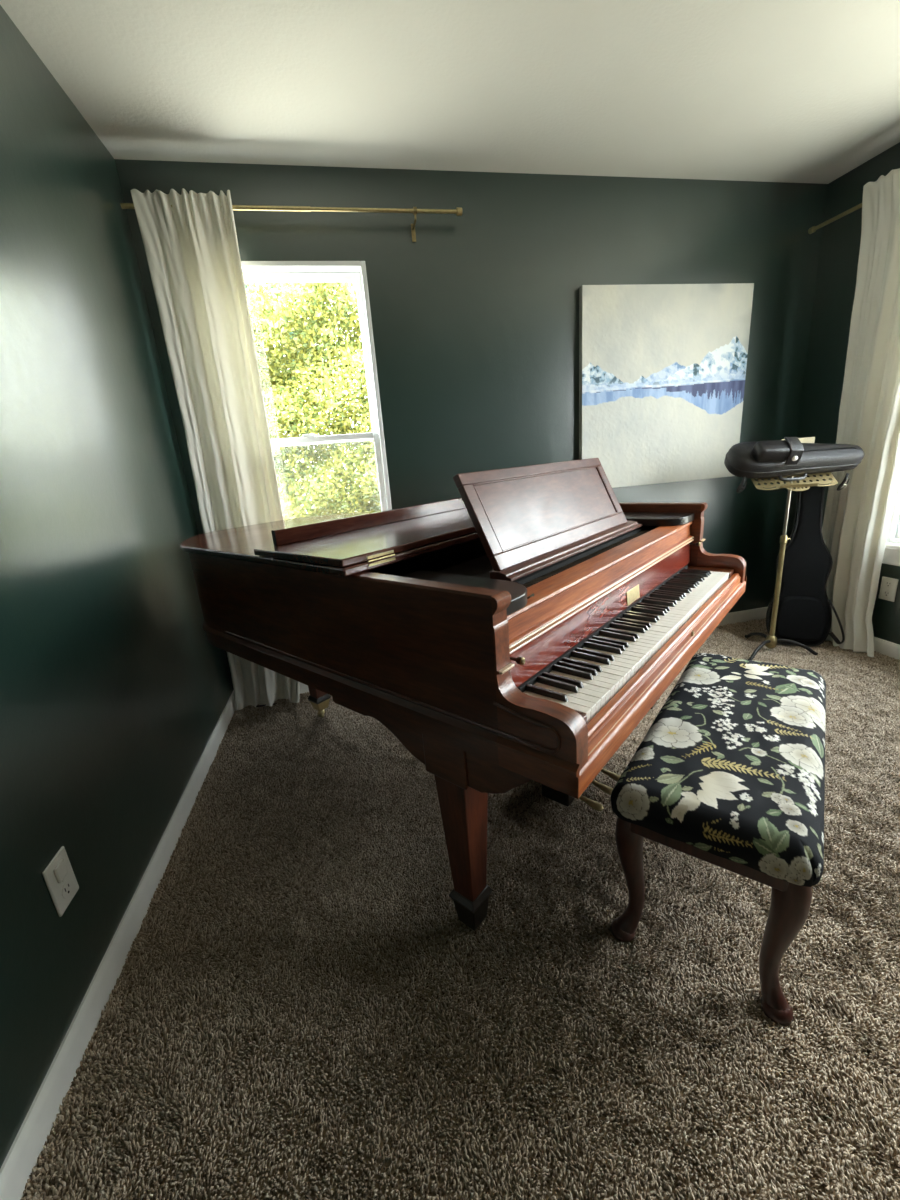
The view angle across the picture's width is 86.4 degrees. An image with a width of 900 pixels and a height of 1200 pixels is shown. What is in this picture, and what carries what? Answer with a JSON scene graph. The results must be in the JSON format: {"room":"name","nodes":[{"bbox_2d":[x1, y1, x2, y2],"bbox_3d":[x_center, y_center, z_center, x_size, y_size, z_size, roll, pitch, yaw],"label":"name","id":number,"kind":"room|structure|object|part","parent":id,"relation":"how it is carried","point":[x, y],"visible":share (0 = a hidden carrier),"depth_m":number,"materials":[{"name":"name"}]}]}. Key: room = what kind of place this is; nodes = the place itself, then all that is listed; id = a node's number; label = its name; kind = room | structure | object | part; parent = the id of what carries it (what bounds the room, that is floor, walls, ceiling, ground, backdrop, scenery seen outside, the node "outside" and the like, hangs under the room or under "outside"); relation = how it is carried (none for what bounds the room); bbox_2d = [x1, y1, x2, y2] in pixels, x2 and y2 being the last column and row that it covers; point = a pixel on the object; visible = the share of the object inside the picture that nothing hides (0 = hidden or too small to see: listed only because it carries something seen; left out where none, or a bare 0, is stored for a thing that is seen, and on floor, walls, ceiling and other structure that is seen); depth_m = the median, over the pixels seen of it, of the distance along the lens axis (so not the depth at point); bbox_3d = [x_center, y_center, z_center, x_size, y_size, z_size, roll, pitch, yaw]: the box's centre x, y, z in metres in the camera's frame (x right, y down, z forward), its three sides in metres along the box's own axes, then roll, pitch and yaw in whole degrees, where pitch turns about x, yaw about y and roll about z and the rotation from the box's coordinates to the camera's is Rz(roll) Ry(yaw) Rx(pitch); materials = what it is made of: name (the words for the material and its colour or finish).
{"room":"music room","nodes":[
{"label":"music room","id":0,"kind":"room"},
{"bbox_2d":[0,5,232,1167],"bbox_3d":[-0.882,-0.051,0.297,0.140,2.440,4.440,-8,17,-11],"label":"wall","id":1,"kind":"structure","parent":0,"point":[114,690],"depth_m":1.31,"materials":[{"name":"green paint"}]},
{"bbox_2d":[42,846,78,916],"bbox_3d":[-0.859,0.623,1.064,0.012,0.122,0.078,-8,17,-11],"label":"power outlet","id":2,"kind":"object","parent":1,"relation":"attached to","point":[59,876],"visible":1,"depth_m":1.05,"materials":[{"name":"white plastic"}]},
{"bbox_2d":[54,859,67,882],"bbox_3d":[-0.858,0.597,1.057,0.006,0.038,0.034,-8,17,-11],"label":"socket","id":3,"kind":"object","parent":2,"relation":"attached to","point":[60,865],"depth_m":1.05,"materials":[{"name":"white plastic"}]},
{"bbox_2d":[62,881,71,897],"bbox_3d":[-0.856,0.647,1.072,0.003,0.034,0.034,-8,17,-11],"label":"socket","id":4,"kind":"object","parent":2,"relation":"attached to","point":[66,885],"depth_m":1.07,"materials":[{"name":"white plastic"}]},
{"bbox_2d":[0,690,235,1199],"bbox_3d":[-0.705,1.086,0.579,0.013,0.081,4.300,-8,17,-11],"label":"baseboard","id":5,"kind":"structure","parent":1,"relation":"attached to","point":[22,1156],"depth_m":1.10,"materials":[{"name":"white paint"}]},
{"bbox_2d":[0,0,899,183],"bbox_3d":[0.787,-1.491,0.200,3.733,0.120,4.580,-8,17,-11],"label":"ceiling","id":6,"kind":"structure","parent":0,"point":[788,91],"depth_m":1.67,"materials":[{"name":"paint"}]},
{"bbox_2d":[23,621,899,1199],"bbox_3d":[0.977,0.939,0.917,3.733,0.080,4.580,-8,17,-11],"label":"floor","id":7,"kind":"structure","parent":0,"point":[713,1152],"depth_m":1.00,"materials":[{"name":"beige carpet"}]},
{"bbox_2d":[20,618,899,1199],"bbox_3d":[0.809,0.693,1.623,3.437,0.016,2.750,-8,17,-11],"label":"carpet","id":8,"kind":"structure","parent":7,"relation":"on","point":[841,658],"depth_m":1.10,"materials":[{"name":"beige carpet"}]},
{"bbox_2d":[180,458,746,930],"bbox_3d":[0.019,0.068,1.938,1.779,1.152,1.495,10,21,39],"label":"grand piano","id":9,"kind":"object","parent":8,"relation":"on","point":[510,632],"visible":1,"depth_m":1.21,"materials":[{"name":"brown wood"}]},
{"bbox_3d":[-0.661,0.233,2.281,0.092,0.495,0.092,10,21,39],"label":"leg","id":10,"kind":"part","parent":9,"relation":"part of","materials":[{"name":"brown wood"}]},
{"bbox_3d":[-0.223,-0.335,2.007,1.220,0.021,1.495,10,21,39],"label":"lid","id":11,"kind":"part","parent":9,"relation":"part of","materials":[{"name":"brown wood"}]},
{"bbox_3d":[-0.290,0.163,1.240,1.270,0.067,0.007,10,21,39],"label":"panel moulding","id":12,"kind":"part","parent":9,"relation":"part of","materials":[{"name":"brown wood"}]},
{"bbox_3d":[-0.108,-0.201,1.954,1.362,0.013,1.359,10,21,39],"label":"iron plate","id":13,"kind":"part","parent":9,"relation":"part of","materials":[{"name":"metal"}]},
{"bbox_3d":[0.039,0.566,1.180,0.094,0.375,0.094,10,21,39],"label":"leg","id":14,"kind":"part","parent":9,"relation":"part of","materials":[{"name":"brown wood"}]},
{"bbox_2d":[401,570,527,615],"bbox_3d":[0.005,-0.020,1.099,0.373,0.028,0.179,10,21,39],"label":"shelf","id":15,"kind":"object","parent":9,"relation":"attached to","point":[518,605],"depth_m":1.08,"materials":[{"name":"brown wood"}]},
{"bbox_3d":[0.127,0.118,0.960,0.049,0.015,0.015,10,21,39],"label":"fallboard knob","id":16,"kind":"part","parent":9,"relation":"part of","materials":[{"name":"gold metal"}]},
{"bbox_3d":[0.158,0.307,0.887,0.170,0.067,0.012,10,21,39],"label":"moulding","id":17,"kind":"part","parent":9,"relation":"part of","materials":[{"name":"brown wood"}]},
{"bbox_3d":[0.163,0.165,0.868,0.164,0.349,0.045,10,21,39],"label":"arm","id":18,"kind":"part","parent":9,"relation":"part of","materials":[{"name":"brown wood"}]},
{"bbox_3d":[0.332,-0.304,1.498,0.096,0.179,0.753,10,21,39],"label":"inset panel","id":19,"kind":"part","parent":9,"relation":"part of","materials":[{"name":"brown wood"}]},
{"bbox_3d":[0.336,-0.307,1.493,0.088,0.174,0.751,10,21,39],"label":"inset moulding","id":20,"kind":"part","parent":9,"relation":"part of","materials":[{"name":"brown wood"}]},
{"bbox_3d":[0.504,-0.102,1.443,0.078,0.084,1.358,10,21,39],"label":"rail","id":21,"kind":"part","parent":9,"relation":"part of","materials":[{"name":"brown wood"}]},
{"bbox_3d":[0.566,-0.016,1.482,0.006,0.042,0.102,10,21,39],"label":"name plate","id":22,"kind":"part","parent":9,"relation":"part of","materials":[{"name":"gold metal"}]},
{"bbox_3d":[0.684,0.134,1.367,0.024,0.048,1.458,10,21,39],"label":"rail","id":23,"kind":"part","parent":9,"relation":"part of","materials":[{"name":"brown wood"}]},
{"bbox_2d":[623,512,693,525],"bbox_3d":[0.764,-0.329,1.946,0.373,0.028,0.179,10,21,39],"label":"shelf","id":24,"kind":"object","parent":9,"relation":"attached to","point":[643,518],"depth_m":1.85,"materials":[{"name":"brown wood"}]},
{"bbox_3d":[1.067,-0.204,1.878,0.164,0.349,0.045,10,21,39],"label":"arm","id":25,"kind":"part","parent":9,"relation":"part of","materials":[{"name":"brown wood"}]},
{"bbox_2d":[610,653,825,1025],"bbox_3d":[0.798,0.535,1.370,0.393,0.477,0.918,8,20,36],"label":"piano bench","id":26,"kind":"object","parent":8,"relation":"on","point":[729,773],"visible":1,"depth_m":1.08,"materials":[{"name":"fabric"}]},
{"bbox_3d":[0.435,0.663,1.169,0.073,0.400,0.075,8,20,36],"label":"leg","id":27,"kind":"part","parent":26,"relation":"part of","materials":[{"name":"brown wood"}]},
{"bbox_2d":[611,653,825,886],"bbox_3d":[0.783,0.348,1.315,0.393,0.086,0.918,8,20,36],"label":"cushion","id":28,"kind":"object","parent":26,"relation":"on","point":[731,766],"depth_m":1.10,"materials":[{"name":"fabric"}]},
{"bbox_3d":[0.685,0.698,0.985,0.073,0.400,0.075,8,20,36],"label":"leg","id":29,"kind":"part","parent":26,"relation":"part of","materials":[{"name":"brown wood"}]},
{"bbox_2d":[744,472,837,659],"bbox_3d":[1.786,-0.227,2.632,0.406,1.055,0.336,-5,16,-1],"label":"music stand","id":30,"kind":"object","parent":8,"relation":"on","point":[770,642],"visible":0.63,"depth_m":2.53,"materials":[{"name":"gold paint"}]},
{"bbox_3d":[1.815,0.220,2.834,0.022,0.082,0.201,-5,16,-1],"label":"leg","id":31,"kind":"part","parent":30,"relation":"part of","materials":[{"name":"metal"}]},
{"bbox_3d":[1.720,0.279,2.661,0.201,0.082,0.022,-14,19,-30],"label":"leg","id":32,"kind":"part","parent":30,"relation":"part of","materials":[{"name":"metal"}]},
{"bbox_2d":[724,441,864,492],"bbox_3d":[1.748,-0.680,2.443,0.649,0.276,0.202,-3,16,6],"label":"case","id":33,"kind":"object","parent":30,"relation":"on","point":[740,461],"visible":0.86,"depth_m":2.39,"materials":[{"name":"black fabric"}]},
{"bbox_2d":[752,437,803,464],"bbox_3d":[1.597,-0.725,2.347,0.196,0.133,0.111,-3,16,6],"label":"pouch","id":34,"kind":"object","parent":33,"relation":"on","point":[790,450],"visible":1,"depth_m":2.32,"materials":[{"name":"black leather"}]},
{"bbox_3d":[1.711,-0.611,2.387,0.145,0.016,0.050,-1,53,3],"label":"carry handle","id":35,"kind":"part","parent":33,"relation":"part of","materials":[{"name":"silver metal"}]},
{"bbox_3d":[1.744,-0.736,2.418,0.644,0.057,0.202,-1,53,3],"label":"case lid","id":36,"kind":"part","parent":33,"relation":"part of","materials":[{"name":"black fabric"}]},
{"bbox_2d":[781,437,814,442],"bbox_3d":[1.833,-0.811,2.530,0.174,0.083,0.010,-3,16,4],"label":"booklet","id":37,"kind":"object","parent":33,"relation":"on","point":[806,439],"visible":0.25,"depth_m":2.52,"materials":[{"name":"beige paper"}]},
{"bbox_2d":[751,472,837,490],"bbox_3d":[1.751,-0.647,2.471,0.387,0.155,0.211,-3,16,6],"label":"tray","id":38,"kind":"object","parent":30,"relation":"on","point":[790,485],"depth_m":2.43,"materials":[{"name":"metal"}]},
{"bbox_3d":[1.925,0.261,2.665,0.201,0.082,0.022,4,19,28],"label":"leg","id":39,"kind":"part","parent":30,"relation":"part of","materials":[{"name":"metal"}]},
{"bbox_2d":[766,475,844,646],"bbox_3d":[2.023,-0.223,2.687,0.362,0.980,0.252,4,19,27],"label":"bag","id":40,"kind":"object","parent":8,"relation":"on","point":[804,614],"visible":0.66,"depth_m":2.67,"materials":[{"name":"fabric"}]},
{"bbox_2d":[114,159,827,689],"bbox_3d":[0.411,-0.846,2.652,3.453,2.440,0.140,-8,17,-11],"label":"wall","id":41,"kind":"structure","parent":0,"point":[475,319],"depth_m":2.41,"materials":[{"name":"green paint"}]},
{"bbox_2d":[120,203,462,241],"bbox_3d":[-0.629,-1.629,2.070,1.392,0.102,0.097,-8,17,-11],"label":"curtain rod","id":42,"kind":"object","parent":41,"relation":"attached to","point":[458,211],"visible":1,"depth_m":2.05,"materials":[{"name":"gold metal"}]},
{"bbox_2d":[130,188,298,709],"bbox_3d":[-1.005,-0.542,2.238,0.408,2.279,0.101,-7,17,-7],"label":"curtain","id":43,"kind":"object","parent":42,"relation":"hanging from","point":[191,247],"visible":0.69,"depth_m":2.11,"materials":[{"name":"white fabric"}]},
{"bbox_3d":[-0.631,-1.653,2.027,1.378,0.020,0.019,-8,17,-11],"label":"rod","id":44,"kind":"part","parent":42,"relation":"part of","materials":[{"name":"gold metal"}]},
{"bbox_2d":[241,261,391,519],"bbox_3d":[-0.704,-0.811,2.392,0.736,1.486,0.114,-8,17,-11],"label":"window","id":45,"kind":"structure","parent":41,"relation":"in","point":[253,271],"depth_m":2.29,"materials":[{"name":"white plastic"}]},
{"bbox_3d":[-0.735,-1.147,2.321,0.692,0.754,0.030,-8,17,-11],"label":"sash","id":46,"kind":"part","parent":45,"relation":"part of","materials":[{"name":"white plastic"}]},
{"bbox_3d":[-0.675,-0.466,2.486,0.692,0.724,0.030,-8,17,-11],"label":"sash","id":47,"kind":"part","parent":45,"relation":"part of","materials":[{"name":"white plastic"}]},
{"bbox_2d":[299,607,767,693],"bbox_3d":[0.516,0.302,2.913,3.453,0.081,0.013,-8,17,-11],"label":"baseboard","id":48,"kind":"structure","parent":41,"relation":"attached to","point":[758,613],"depth_m":3.17,"materials":[{"name":"white paint"}]},
{"bbox_2d":[579,283,753,487],"bbox_3d":[1.180,-1.159,2.640,0.998,1.004,0.036,-8,17,-11],"label":"canvas painting","id":49,"kind":"object","parent":41,"relation":"attached to","point":[662,367],"visible":0.96,"depth_m":2.60},
{"bbox_2d":[786,142,899,644],"bbox_3d":[2.618,-0.519,0.957,0.140,2.440,4.440,-8,17,-11],"label":"wall","id":50,"kind":"structure","parent":0,"point":[836,278],"depth_m":2.60,"materials":[{"name":"green paint"}]},
{"bbox_2d":[808,203,861,233],"bbox_3d":[2.368,-1.500,0.922,0.097,0.100,3.594,-8,17,-11],"label":"curtain rod","id":51,"kind":"object","parent":50,"relation":"attached to","point":[813,229],"visible":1,"depth_m":2.46,"materials":[{"name":"gold metal"}]},
{"bbox_2d":[822,168,899,656],"bbox_3d":[2.134,-0.837,2.399,0.104,2.285,0.472,-7,17,-9],"label":"curtain","id":52,"kind":"object","parent":51,"relation":"hanging from","point":[857,517],"visible":0.86,"depth_m":2.43,"materials":[{"name":"white fabric"}]},
{"bbox_2d":[874,637,899,659],"bbox_3d":[2.647,0.637,1.210,0.013,0.081,4.300,-8,17,-11],"label":"baseboard","id":53,"kind":"structure","parent":50,"relation":"attached to","point":[888,648],"depth_m":2.56,"materials":[{"name":"white paint"}]},
{"bbox_2d":[878,576,897,601],"bbox_3d":[2.308,-0.058,2.526,0.008,0.122,0.078,-8,17,-11],"label":"power outlet","id":54,"kind":"object","parent":50,"relation":"attached to","point":[888,588],"visible":1,"depth_m":2.52,"materials":[{"name":"white plastic"}]},
{"bbox_2d":[883,591,889,596],"bbox_3d":[2.308,-0.032,2.533,0.003,0.034,0.034,-8,17,-11],"label":"socket","id":55,"kind":"object","parent":54,"relation":"attached to","point":[885,593],"depth_m":2.53,"materials":[{"name":"white plastic"}]},
{"bbox_2d":[885,581,891,587],"bbox_3d":[2.304,-0.082,2.518,0.003,0.034,0.034,-8,17,-11],"label":"socket","id":56,"kind":"object","parent":54,"relation":"attached to","point":[888,584],"depth_m":2.52,"materials":[{"name":"white plastic"}]},
{"bbox_2d":[882,477,899,565],"bbox_3d":[2.448,-0.737,1.501,0.155,1.596,1.850,-8,17,-11],"label":"window","id":57,"kind":"structure","parent":50,"relation":"in","point":[891,556],"depth_m":2.46,"materials":[{"name":"white plastic"}]},
{"bbox_3d":[2.457,-0.064,1.689,0.065,0.024,1.850,-8,17,-11],"label":"sill","id":58,"kind":"part","parent":57,"relation":"part of","materials":[{"name":"white paint"}]},
{"bbox_3d":[2.464,-0.792,1.489,0.114,1.486,1.750,-8,17,-11],"label":"frame","id":59,"kind":"part","parent":57,"relation":"part of","materials":[{"name":"white plastic"}]},
{"bbox_3d":[2.390,-0.562,2.001,0.030,0.724,0.831,-8,17,-11],"label":"sash","id":60,"kind":"part","parent":57,"relation":"part of","materials":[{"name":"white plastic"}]},
{"label":"outside","id":61,"kind":"structure","parent":0,"visible":0},
{"bbox_2d":[245,283,332,435],"bbox_3d":[-4.691,-5.244,10.222,4.751,7.354,3.827,-8,17,-11],"label":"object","id":62,"kind":"object","parent":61,"point":[248,283],"visible":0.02,"depth_m":9.70,"materials":[{"name":"green plant"}]}
]}

